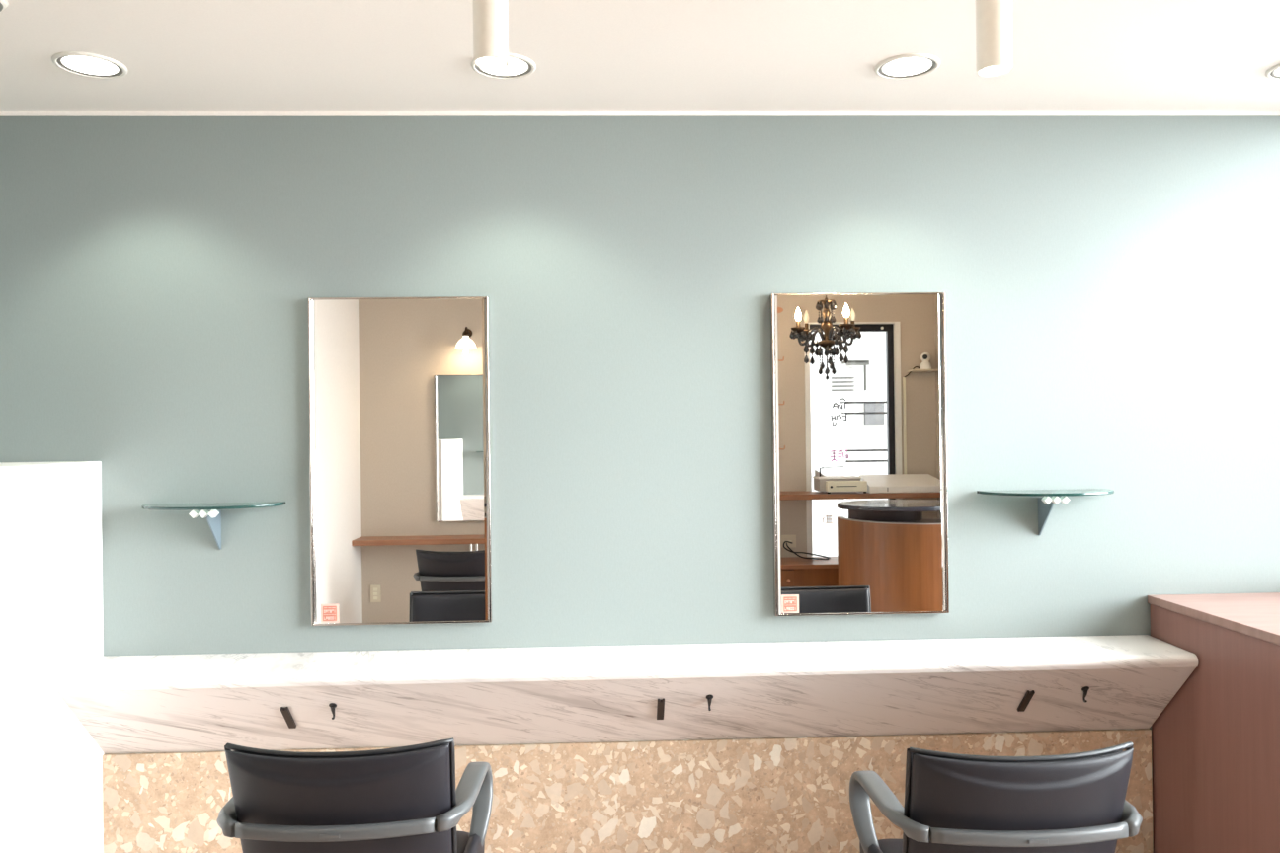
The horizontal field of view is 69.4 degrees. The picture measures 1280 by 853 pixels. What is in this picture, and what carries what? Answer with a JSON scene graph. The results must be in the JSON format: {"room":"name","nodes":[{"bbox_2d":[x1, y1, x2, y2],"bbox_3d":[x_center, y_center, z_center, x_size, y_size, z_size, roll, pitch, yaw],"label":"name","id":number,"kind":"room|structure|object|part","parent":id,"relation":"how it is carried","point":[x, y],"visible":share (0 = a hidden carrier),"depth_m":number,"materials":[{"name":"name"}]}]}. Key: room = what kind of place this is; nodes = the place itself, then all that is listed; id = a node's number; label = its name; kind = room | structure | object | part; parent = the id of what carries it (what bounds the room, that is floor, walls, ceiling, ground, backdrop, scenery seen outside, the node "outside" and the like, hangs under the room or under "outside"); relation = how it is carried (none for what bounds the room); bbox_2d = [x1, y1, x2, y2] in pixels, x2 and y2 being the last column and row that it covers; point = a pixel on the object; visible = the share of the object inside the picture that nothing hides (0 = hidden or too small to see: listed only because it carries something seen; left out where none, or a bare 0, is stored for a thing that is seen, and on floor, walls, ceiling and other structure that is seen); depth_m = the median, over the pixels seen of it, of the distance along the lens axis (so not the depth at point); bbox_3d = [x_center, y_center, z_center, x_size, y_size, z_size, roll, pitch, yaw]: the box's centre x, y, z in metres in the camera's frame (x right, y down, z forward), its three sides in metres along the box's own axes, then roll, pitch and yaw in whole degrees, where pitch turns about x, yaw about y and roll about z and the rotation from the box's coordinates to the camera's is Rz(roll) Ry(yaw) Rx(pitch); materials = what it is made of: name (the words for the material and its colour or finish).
{"room":"service shop","nodes":[
{"label":"service shop","id":0,"kind":"room"},
{"bbox_2d":[0,461,104,852],"bbox_3d":[-2.022,0.810,2.203,0.794,1.403,1.250,-1,0,-2],"label":"wall partition","id":1,"kind":"structure","parent":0,"point":[51,547],"depth_m":2.56,"materials":[{"name":"white paint"}]},
{"bbox_2d":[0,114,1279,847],"bbox_3d":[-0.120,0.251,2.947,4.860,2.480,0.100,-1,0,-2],"label":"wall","id":2,"kind":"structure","parent":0,"point":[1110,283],"depth_m":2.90,"materials":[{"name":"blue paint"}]},
{"bbox_2d":[141,501,285,550],"bbox_3d":[-1.299,0.307,2.770,0.415,0.145,0.170,-1,0,-2],"label":"glass shelf","id":3,"kind":"object","parent":2,"relation":"attached to","point":[213,518],"visible":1,"depth_m":2.76,"materials":[{"name":"teal"}]},
{"bbox_3d":[-1.295,0.319,2.803,0.005,0.121,0.105,-1,0,-2],"label":"bracket plate","id":4,"kind":"part","parent":3,"relation":"part of","materials":[{"name":"silver metal"}]},
{"bbox_3d":[-1.300,0.239,2.769,0.414,0.008,0.165,-1,0,-2],"label":"glass","id":5,"kind":"part","parent":3,"relation":"part of","materials":[{"name":"teal"}]},
{"bbox_2d":[307,296,492,626],"bbox_3d":[-0.741,0.105,2.862,0.552,1.010,0.026,-1,0,-2],"label":"wall mirror","id":6,"kind":"object","parent":2,"relation":"attached to","point":[399,387],"visible":1,"depth_m":2.85,"materials":[{"name":"mirror"}]},
{"bbox_3d":[-1.014,0.108,2.853,0.007,1.010,0.026,-1,0,-2],"label":"rail","id":7,"kind":"part","parent":6,"relation":"part of","materials":[{"name":"silver mirror"}]},
{"bbox_2d":[320,604,338,623],"bbox_3d":[-0.954,0.575,2.843,0.056,0.058,0.001,-1,0,-2],"label":"warning sticker","id":8,"kind":"object","parent":6,"relation":"attached to","point":[329,612],"visible":1,"depth_m":2.84,"materials":[{"name":"white paper"}]},
{"bbox_3d":[-0.747,-0.397,2.865,0.538,0.006,0.025,-1,0,-2],"label":"rail","id":9,"kind":"part","parent":6,"relation":"part of","materials":[{"name":"silver mirror"}]},
{"bbox_3d":[-0.735,0.607,2.861,0.538,0.006,0.025,-1,0,-2],"label":"rail","id":10,"kind":"part","parent":6,"relation":"part of","materials":[{"name":"silver mirror"}]},
{"bbox_3d":[-0.469,0.102,2.872,0.007,1.010,0.026,-1,0,-2],"label":"rail","id":11,"kind":"part","parent":6,"relation":"part of","materials":[{"name":"silver mirror"}]},
{"bbox_2d":[54,635,1198,754],"bbox_3d":[-0.006,0.836,2.771,3.273,0.300,0.253,-1,0,-2],"label":"countertop","id":12,"kind":"structure","parent":2,"relation":"attached to","point":[162,703],"depth_m":2.75,"materials":[{"name":"stone"}]},
{"bbox_2d":[280,707,296,728],"bbox_3d":[-1.036,0.859,2.725,0.021,0.084,0.079,-1,0,-2],"label":"plate","id":13,"kind":"object","parent":12,"relation":"on","point":[290,723],"visible":1,"depth_m":2.72,"materials":[{"name":"brown plastic"}]},
{"bbox_2d":[328,703,336,719],"bbox_3d":[-0.895,0.830,2.694,0.021,0.053,0.021,-1,0,41],"label":"hook","id":14,"kind":"object","parent":12,"relation":"attached to","point":[333,706],"visible":1,"depth_m":2.69,"materials":[{"name":"black metal"}]},
{"bbox_3d":[-0.895,0.836,2.697,0.013,0.041,0.020,-1,0,-2],"label":"hook arm","id":15,"kind":"part","parent":14,"relation":"part of","materials":[{"name":"black plastic"}]},
{"bbox_2d":[656,698,664,719],"bbox_3d":[0.062,0.846,2.763,0.021,0.084,0.079,-1,0,-2],"label":"plate","id":16,"kind":"object","parent":12,"relation":"on","point":[661,702],"visible":1,"depth_m":2.75,"materials":[{"name":"brown plastic"}]},
{"bbox_2d":[706,695,713,711],"bbox_3d":[0.206,0.816,2.732,0.021,0.053,0.021,-1,0,41],"label":"hook","id":17,"kind":"object","parent":12,"relation":"attached to","point":[708,697],"visible":1,"depth_m":2.73,"materials":[{"name":"black metal"}]},
{"bbox_3d":[0.206,0.822,2.735,0.013,0.041,0.020,-1,0,-2],"label":"hook arm","id":18,"kind":"part","parent":17,"relation":"part of","materials":[{"name":"black plastic"}]},
{"bbox_2d":[1017,690,1035,712],"bbox_3d":[1.169,0.832,2.802,0.021,0.084,0.079,-1,0,-2],"label":"plate","id":19,"kind":"object","parent":12,"relation":"on","point":[1028,695],"visible":1,"depth_m":2.79,"materials":[{"name":"brown plastic"}]},
{"bbox_2d":[1081,686,1089,703],"bbox_3d":[1.336,0.803,2.772,0.021,0.053,0.021,-1,0,41],"label":"hook","id":20,"kind":"object","parent":12,"relation":"attached to","point":[1084,689],"visible":1,"depth_m":2.77,"materials":[{"name":"black metal"}]},
{"bbox_3d":[1.336,0.809,2.775,0.013,0.041,0.020,-1,0,-2],"label":"hook arm","id":21,"kind":"part","parent":20,"relation":"part of","materials":[{"name":"black plastic"}]},
{"bbox_2d":[102,728,1153,852],"bbox_3d":[-0.006,1.182,2.890,3.273,0.390,0.013,-1,0,-2],"label":"panel","id":22,"kind":"object","parent":2,"relation":"attached to","point":[776,795],"visible":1,"depth_m":2.89,"materials":[{"name":"beige stone"}]},
{"bbox_2d":[0,110,1279,115],"bbox_3d":[-0.133,-0.983,2.898,4.660,0.012,0.006,-1,0,-2],"label":"trim","id":23,"kind":"structure","parent":2,"relation":"attached to","point":[2,113],"depth_m":2.90,"materials":[{"name":"paint"}]},
{"bbox_2d":[769,292,949,616],"bbox_3d":[0.691,0.085,2.913,0.550,1.011,0.026,-1,0,-2],"label":"wall mirror","id":24,"kind":"object","parent":2,"relation":"attached to","point":[859,442],"visible":1,"depth_m":2.90,"materials":[{"name":"mirror"}]},
{"bbox_3d":[0.419,0.088,2.903,0.007,1.011,0.026,-1,0,-2],"label":"rail","id":25,"kind":"part","parent":24,"relation":"part of","materials":[{"name":"silver mirror"}]},
{"bbox_2d":[781,594,799,613],"bbox_3d":[0.470,0.556,2.893,0.056,0.058,0.001,-1,0,-2],"label":"warning sticker","id":26,"kind":"object","parent":24,"relation":"attached to","point":[789,602],"visible":1,"depth_m":2.89,"materials":[{"name":"white paper"}]},
{"bbox_3d":[0.685,-0.417,2.915,0.536,0.006,0.025,-1,0,-2],"label":"rail","id":27,"kind":"part","parent":24,"relation":"part of","materials":[{"name":"silver mirror"}]},
{"bbox_3d":[0.697,0.588,2.912,0.536,0.006,0.025,-1,0,-2],"label":"rail","id":28,"kind":"part","parent":24,"relation":"part of","materials":[{"name":"silver mirror"}]},
{"bbox_3d":[0.962,0.082,2.922,0.007,1.011,0.026,-1,0,-2],"label":"rail","id":29,"kind":"part","parent":24,"relation":"part of","materials":[{"name":"silver mirror"}]},
{"bbox_2d":[976,488,1114,535],"bbox_3d":[1.281,0.274,2.860,0.416,0.145,0.170,-1,0,-2],"label":"glass shelf","id":30,"kind":"object","parent":2,"relation":"attached to","point":[1045,504],"visible":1,"depth_m":2.85,"materials":[{"name":"teal"}]},
{"bbox_3d":[1.280,0.205,2.859,0.415,0.008,0.165,-1,0,-2],"label":"glass","id":31,"kind":"part","parent":30,"relation":"part of","materials":[{"name":"teal"}]},
{"bbox_3d":[1.272,0.286,2.893,0.005,0.121,0.105,-1,0,-2],"label":"bracket plate","id":32,"kind":"part","parent":30,"relation":"part of","materials":[{"name":"silver metal"}]},
{"bbox_2d":[0,0,1279,110],"bbox_3d":[-0.071,-1.036,1.112,4.860,0.080,3.780,-1,0,-2],"label":"ceiling","id":33,"kind":"structure","parent":0,"point":[176,54],"depth_m":2.46,"materials":[{"name":"paint"}]},
{"bbox_2d":[0,0,8,11],"bbox_3d":[-1.506,-0.967,2.102,0.116,0.016,0.116,-1,0,-2],"label":"recessed light","id":34,"kind":"object","parent":33,"relation":"in","point":[4,4],"visible":1,"depth_m":2.12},
{"bbox_2d":[51,51,127,79],"bbox_3d":[-1.480,-0.970,2.488,0.176,0.008,0.176,-1,0,-2],"label":"recessed light","id":35,"kind":"object","parent":33,"relation":"in","point":[86,64],"visible":1,"depth_m":2.48,"materials":[{"name":"white"}]},
{"bbox_2d":[61,56,118,75],"bbox_3d":[-1.480,-0.972,2.488,0.132,0.004,0.132,-1,0,-2],"label":"diffuser","id":36,"kind":"object","parent":35,"relation":"attached to","point":[78,65],"depth_m":2.48,"materials":[{"name":"white plastic"}]},
{"bbox_2d":[473,0,508,70],"bbox_3d":[-0.302,-0.862,1.864,0.090,0.258,0.090,-1,0,-2],"label":"spotlight","id":37,"kind":"object","parent":33,"relation":"hanging from","point":[490,17],"visible":1,"depth_m":1.84,"materials":[{"name":"white metal"}]},
{"bbox_2d":[471,52,535,79],"bbox_3d":[-0.373,-0.984,2.527,0.176,0.008,0.176,-1,0,-2],"label":"recessed light","id":38,"kind":"object","parent":33,"relation":"in","point":[520,66],"visible":0.7,"depth_m":2.55,"materials":[{"name":"white"}]},
{"bbox_2d":[480,57,527,76],"bbox_3d":[-0.373,-0.985,2.527,0.132,0.004,0.132,-1,0,-2],"label":"diffuser","id":39,"kind":"object","parent":38,"relation":"attached to","point":[518,66],"depth_m":2.55,"materials":[{"name":"white plastic"}]},
{"bbox_2d":[874,53,940,79],"bbox_3d":[0.741,-0.997,2.566,0.176,0.008,0.176,-1,0,-2],"label":"recessed light","id":40,"kind":"object","parent":33,"relation":"in","point":[909,65],"visible":1,"depth_m":2.56,"materials":[{"name":"white"}]},
{"bbox_2d":[881,57,931,76],"bbox_3d":[0.741,-0.999,2.566,0.132,0.004,0.132,-1,0,-2],"label":"diffuser","id":41,"kind":"object","parent":40,"relation":"attached to","point":[891,66],"depth_m":2.56,"materials":[{"name":"white plastic"}]},
{"bbox_2d":[975,0,1013,78],"bbox_3d":[0.727,-0.867,1.900,0.090,0.273,0.090,-1,0,-2],"label":"spotlight","id":42,"kind":"object","parent":33,"relation":"hanging from","point":[994,18],"visible":1,"depth_m":1.87,"materials":[{"name":"white metal"}]},
{"bbox_2d":[1265,63,1279,79],"bbox_3d":[1.868,-1.011,2.605,0.176,0.008,0.176,-1,0,-2],"label":"recessed light","id":43,"kind":"object","parent":33,"relation":"in","point":[1273,72],"visible":1,"depth_m":2.64,"materials":[{"name":"white"}]},
{"bbox_2d":[1274,68,1279,76],"bbox_3d":[1.868,-1.012,2.605,0.132,0.004,0.132,-1,0,-2],"label":"diffuser","id":44,"kind":"object","parent":43,"relation":"attached to","point":[1276,70],"depth_m":2.63,"materials":[{"name":"white plastic"}]},
{"bbox_3d":[-0.040,1.514,1.104,4.860,0.060,3.780,-1,0,-2],"label":"floor","id":45,"kind":"structure","parent":0,"visible":0},
{"bbox_2d":[216,737,492,852],"bbox_3d":[-0.634,1.078,2.132,0.560,0.833,0.623,-1,0,-2],"label":"chair","id":46,"kind":"object","parent":45,"relation":"on","point":[402,799],"visible":1,"depth_m":1.90,"materials":[{"name":"black leather"}]},
{"bbox_3d":[-0.878,0.907,2.082,0.063,0.190,0.379,-1,0,-6],"label":"armrest","id":47,"kind":"part","parent":46,"relation":"part of","materials":[{"name":"grey plastic"}]},
{"bbox_3d":[-0.628,0.830,1.870,0.040,0.008,0.002,-1,0,-2],"label":"maker plate","id":48,"kind":"part","parent":46,"relation":"part of","materials":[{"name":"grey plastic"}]},
{"bbox_3d":[-0.634,1.056,2.135,0.464,0.117,0.410,-1,0,-2],"label":"seat","id":49,"kind":"part","parent":46,"relation":"part of","materials":[{"name":"grey plastic"}]},
{"bbox_3d":[-0.391,0.901,2.099,0.063,0.190,0.379,-1,0,2],"label":"armrest","id":50,"kind":"part","parent":46,"relation":"part of","materials":[{"name":"grey plastic"}]},
{"bbox_3d":[-0.391,1.047,2.134,0.040,0.170,0.290,-1,0,-2],"label":"panel","id":51,"kind":"part","parent":46,"relation":"part of","materials":[{"name":"grey plastic"}]},
{"bbox_2d":[849,741,1142,852],"bbox_3d":[0.793,1.071,2.115,0.560,0.813,0.623,-1,0,-2],"label":"chair","id":52,"kind":"object","parent":45,"relation":"on","point":[955,803],"visible":1,"depth_m":1.88,"materials":[{"name":"black leather"}]},
{"bbox_3d":[0.550,1.055,2.100,0.040,0.170,0.290,-1,0,-2],"label":"panel","id":53,"kind":"part","parent":52,"relation":"part of","materials":[{"name":"grey plastic"}]},
{"bbox_3d":[0.548,0.910,2.065,0.063,0.190,0.379,-1,0,-6],"label":"armrest","id":54,"kind":"part","parent":52,"relation":"part of","materials":[{"name":"grey plastic"}]},
{"bbox_3d":[0.792,1.059,2.118,0.464,0.117,0.410,-1,0,-2],"label":"seat","id":55,"kind":"part","parent":52,"relation":"part of","materials":[{"name":"grey plastic"}]},
{"bbox_2d":[907,750,1122,852],"bbox_3d":[0.795,0.897,1.977,0.458,0.444,0.177,-1,0,-2],"label":"chair back","id":56,"kind":"object","parent":52,"relation":"on","point":[940,808],"depth_m":1.89,"materials":[{"name":"black leather"}]},
{"bbox_3d":[0.799,0.832,1.853,0.040,0.008,0.002,-1,0,-2],"label":"maker plate","id":57,"kind":"part","parent":52,"relation":"part of","materials":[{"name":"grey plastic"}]},
{"bbox_3d":[1.036,0.904,2.082,0.063,0.190,0.379,-1,0,2],"label":"armrest","id":58,"kind":"part","parent":52,"relation":"part of","materials":[{"name":"grey plastic"}]},
{"bbox_2d":[1147,592,1279,852],"bbox_3d":[1.944,0.998,2.318,0.590,0.931,1.292,-1,0,-2],"label":"base cabinet","id":59,"kind":"object","parent":45,"relation":"on","point":[1216,743],"visible":1,"depth_m":2.64,"materials":[{"name":"brown laminate"}]}
]}

